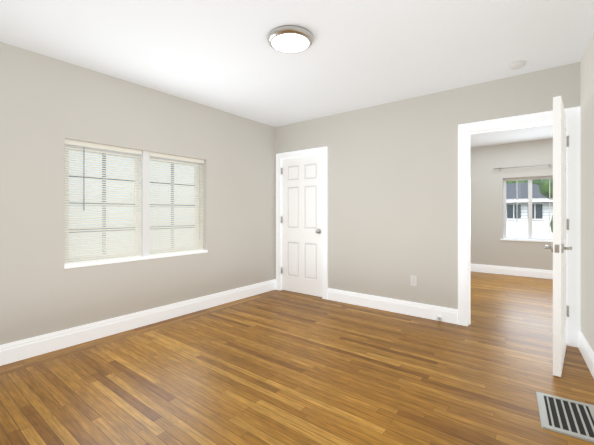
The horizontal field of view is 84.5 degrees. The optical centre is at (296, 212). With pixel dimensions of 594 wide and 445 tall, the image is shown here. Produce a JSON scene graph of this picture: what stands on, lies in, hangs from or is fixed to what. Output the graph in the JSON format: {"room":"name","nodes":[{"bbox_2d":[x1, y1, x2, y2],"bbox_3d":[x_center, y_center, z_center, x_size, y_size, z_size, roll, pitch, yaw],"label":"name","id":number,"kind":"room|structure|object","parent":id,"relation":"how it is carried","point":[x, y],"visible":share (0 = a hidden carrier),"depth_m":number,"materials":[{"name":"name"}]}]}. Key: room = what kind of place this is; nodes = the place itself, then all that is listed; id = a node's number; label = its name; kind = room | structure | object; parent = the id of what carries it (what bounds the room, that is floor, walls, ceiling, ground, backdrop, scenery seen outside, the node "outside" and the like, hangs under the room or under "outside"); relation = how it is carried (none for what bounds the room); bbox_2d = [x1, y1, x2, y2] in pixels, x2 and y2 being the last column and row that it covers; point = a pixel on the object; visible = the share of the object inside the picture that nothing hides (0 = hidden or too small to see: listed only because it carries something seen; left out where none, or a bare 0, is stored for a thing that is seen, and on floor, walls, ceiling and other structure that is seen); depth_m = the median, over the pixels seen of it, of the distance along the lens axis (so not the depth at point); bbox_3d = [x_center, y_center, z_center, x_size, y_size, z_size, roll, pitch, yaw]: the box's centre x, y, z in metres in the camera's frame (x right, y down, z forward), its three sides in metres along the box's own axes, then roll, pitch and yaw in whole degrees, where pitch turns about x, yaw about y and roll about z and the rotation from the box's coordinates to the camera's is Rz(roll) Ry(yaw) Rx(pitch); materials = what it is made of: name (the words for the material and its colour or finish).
{"room":"empty bedroom","nodes":[
{"label":"empty bedroom","id":0,"kind":"room"},
{"bbox_2d":[0,42,274,344],"bbox_3d":[-0.578,-0.073,4.770,0.200,2.440,7.970,0,0,38],"label":"wall","id":1,"kind":"structure","parent":0,"point":[49,106],"depth_m":3.04,"materials":[{"name":"paint"}]},
{"bbox_2d":[65,144,200,261],"bbox_3d":[-1.617,-0.083,3.431,0.140,1.120,1.460,0,0,38],"label":"window","id":2,"kind":"structure","parent":1,"relation":"in","point":[145,204],"depth_m":3.38,"materials":[{"name":"white plastic"}]},
{"bbox_2d":[65,139,203,263],"bbox_3d":[-1.583,-0.098,3.404,0.050,1.086,1.448,0,0,38],"label":"window blinds","id":3,"kind":"object","parent":2,"relation":"attached to","point":[163,207],"visible":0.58,"depth_m":3.24,"materials":[{"name":"white plastic"}]},
{"bbox_2d":[64,250,207,268],"bbox_3d":[-1.573,0.462,3.397,0.119,0.030,1.468,0,0,38],"label":"window sill","id":4,"kind":"structure","parent":2,"relation":"attached to","point":[82,264],"depth_m":3.21,"materials":[{"name":"white wood"}]},
{"bbox_2d":[0,279,275,365],"bbox_3d":[-1.587,1.072,3.281,0.030,0.150,4.139,0,0,38],"label":"baseboard","id":5,"kind":"structure","parent":1,"relation":"attached to","point":[11,352],"depth_m":3.10,"materials":[{"name":"white wood"}]},
{"bbox_2d":[0,271,593,444],"bbox_3d":[1.477,1.197,3.176,5.400,0.100,7.970,0,0,38],"label":"floor","id":6,"kind":"structure","parent":0,"point":[278,367],"depth_m":2.27,"materials":[{"name":"brown wood"}]},
{"bbox_2d":[536,392,593,442],"bbox_3d":[1.536,1.143,1.843,0.282,0.009,0.417,0,0,33],"label":"floor vent","id":7,"kind":"object","parent":6,"relation":"in","point":[569,417],"visible":1,"depth_m":1.84,"materials":[{"name":"grey metal"}]},
{"bbox_2d":[0,0,593,146],"bbox_3d":[1.477,-1.343,3.176,5.400,0.100,7.970,0,0,38],"label":"ceiling","id":8,"kind":"structure","parent":0,"point":[223,55],"depth_m":2.52,"materials":[{"name":"paint"}]},
{"bbox_2d":[267,25,312,52],"bbox_3d":[-0.049,-1.267,2.417,0.340,0.052,0.340,0,0,38],"label":"ceiling light","id":9,"kind":"object","parent":8,"relation":"attached to","point":[290,39],"visible":1,"depth_m":2.35,"materials":[{"name":"white glass"}]},
{"bbox_2d":[509,61,525,69],"bbox_3d":[1.908,-1.275,2.835,0.124,0.036,0.124,0,0,38],"label":"smoke detector","id":10,"kind":"object","parent":8,"relation":"attached to","point":[516,65],"visible":1,"depth_m":2.81,"materials":[{"name":"white plastic"}]},
{"bbox_2d":[275,62,579,308],"bbox_3d":[1.760,-0.073,3.379,5.200,2.440,0.120,0,0,38],"label":"wall","id":11,"kind":"structure","parent":0,"point":[392,197],"depth_m":3.72,"materials":[{"name":"paint"}]},
{"bbox_2d":[281,154,321,296],"bbox_3d":[0.075,0.170,4.649,0.738,1.938,0.160,0,0,38],"label":"closet door","id":12,"kind":"structure","parent":11,"relation":"in","point":[301,222],"depth_m":4.62,"materials":[{"name":"painted wood"},{"name":"brushed nickel"}]},
{"bbox_2d":[276,146,327,299],"bbox_3d":[0.086,0.132,4.663,0.900,2.030,0.144,0,0,38],"label":"door frame","id":13,"kind":"structure","parent":11,"relation":"attached to","point":[323,151],"depth_m":4.50,"materials":[{"name":"white wood"}]},
{"bbox_2d":[327,288,457,323],"bbox_3d":[1.033,1.072,3.858,1.583,0.150,0.016,0,0,38],"label":"baseboard","id":14,"kind":"structure","parent":11,"relation":"attached to","point":[449,315],"depth_m":3.77,"materials":[{"name":"white wood"}]},
{"bbox_2d":[410,275,416,285],"bbox_3d":[1.303,0.757,3.654,0.070,0.114,0.008,0,0,38],"label":"duplex electrical outlet","id":15,"kind":"object","parent":11,"relation":"attached to","point":[413,280],"visible":1,"depth_m":3.65,"materials":[{"name":"white plastic"}]},
{"bbox_2d":[458,106,580,346],"bbox_3d":[2.080,0.120,3.131,0.953,2.053,0.168,0,0,38],"label":"trim","id":16,"kind":"structure","parent":11,"relation":"attached to","point":[466,131],"depth_m":2.98,"materials":[{"name":"white wood"}]},
{"bbox_2d":[544,96,571,376],"bbox_3d":[2.059,0.163,2.582,0.170,1.953,0.774,0,0,38],"label":"door","id":17,"kind":"structure","parent":11,"relation":"in","point":[558,247],"depth_m":2.29,"materials":[{"name":"painted wood"},{"name":"brushed nickel"}]},
{"bbox_2d":[471,138,552,269],"bbox_3d":[3.937,-0.073,6.185,5.200,2.440,0.200,0,0,38],"label":"wall","id":18,"kind":"structure","parent":0,"point":[489,246],"depth_m":6.16,"materials":[{"name":"paint"}]},
{"bbox_2d":[471,264,552,278],"bbox_3d":[4.306,1.072,5.763,3.700,0.150,0.016,0,0,38],"label":"baseboard","id":19,"kind":"structure","parent":18,"relation":"attached to","point":[528,272],"depth_m":6.00,"materials":[{"name":"white wood"}]},
{"bbox_2d":[494,164,552,170],"bbox_3d":[4.379,-0.828,5.662,1.680,0.060,0.085,0,0,38],"label":"curtain rod","id":20,"kind":"object","parent":18,"relation":"attached to","point":[499,168],"visible":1,"depth_m":5.90,"materials":[{"name":"silver metal"}]},
{"bbox_2d":[503,176,552,239],"bbox_3d":[4.485,-0.073,5.798,1.400,1.160,0.060,0,0,38],"label":"window","id":21,"kind":"structure","parent":18,"relation":"in","point":[529,214],"depth_m":5.96,"materials":[{"name":"white plastic"}]},
{"bbox_2d":[501,238,552,241],"bbox_3d":[4.429,0.494,5.727,1.460,0.025,0.120,0,0,38],"label":"window sill","id":22,"kind":"structure","parent":21,"relation":"attached to","point":[528,240],"depth_m":5.89,"materials":[{"name":"white wood"}]},
{"bbox_2d":[580,33,593,351],"bbox_3d":[1.276,-0.073,0.936,0.120,2.440,4.359,0,0,33],"label":"wall","id":23,"kind":"structure","parent":0,"point":[587,179],"depth_m":2.53,"materials":[{"name":"paint"}]},
{"bbox_2d":[578,331,593,377],"bbox_3d":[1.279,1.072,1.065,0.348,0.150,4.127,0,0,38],"label":"baseboard","id":24,"kind":"structure","parent":23,"relation":"attached to","point":[585,349],"depth_m":2.48,"materials":[{"name":"white wood"}]},
{"label":"outside","id":25,"kind":"structure","parent":0,"visible":0},
{"bbox_2d":[69,151,193,256],"bbox_3d":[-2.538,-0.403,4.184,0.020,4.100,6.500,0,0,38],"label":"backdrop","id":26,"kind":"structure","parent":25,"point":[125,195],"depth_m":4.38,"materials":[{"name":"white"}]},
{"bbox_3d":[13.606,2.397,19.630,28.000,0.100,32.300,0,0,38],"label":"ground","id":27,"kind":"structure","parent":25,"visible":0},
{"bbox_2d":[506,179,540,184],"bbox_3d":[17.176,-3.363,25.359,5.941,11.420,3.754,0,0,38],"label":"tree","id":28,"kind":"object","parent":27,"relation":"on","point":[535,182],"depth_m":23.79,"materials":[{"name":"green plant"}]},
{"bbox_2d":[506,182,552,238],"bbox_3d":[12.499,0.272,20.160,8.500,4.150,6.920,0,0,38],"label":"house","id":29,"kind":"structure","parent":27,"relation":"on","point":[520,228],"depth_m":16.93,"materials":[{"name":"white paint"}]},
{"bbox_2d":[539,179,552,232],"bbox_3d":[9.367,0.179,10.487,2.602,4.337,2.278,0,0,38],"label":"tree","id":30,"kind":"object","parent":27,"relation":"on","point":[542,185],"depth_m":11.07,"materials":[{"name":"green plant"}]}
]}

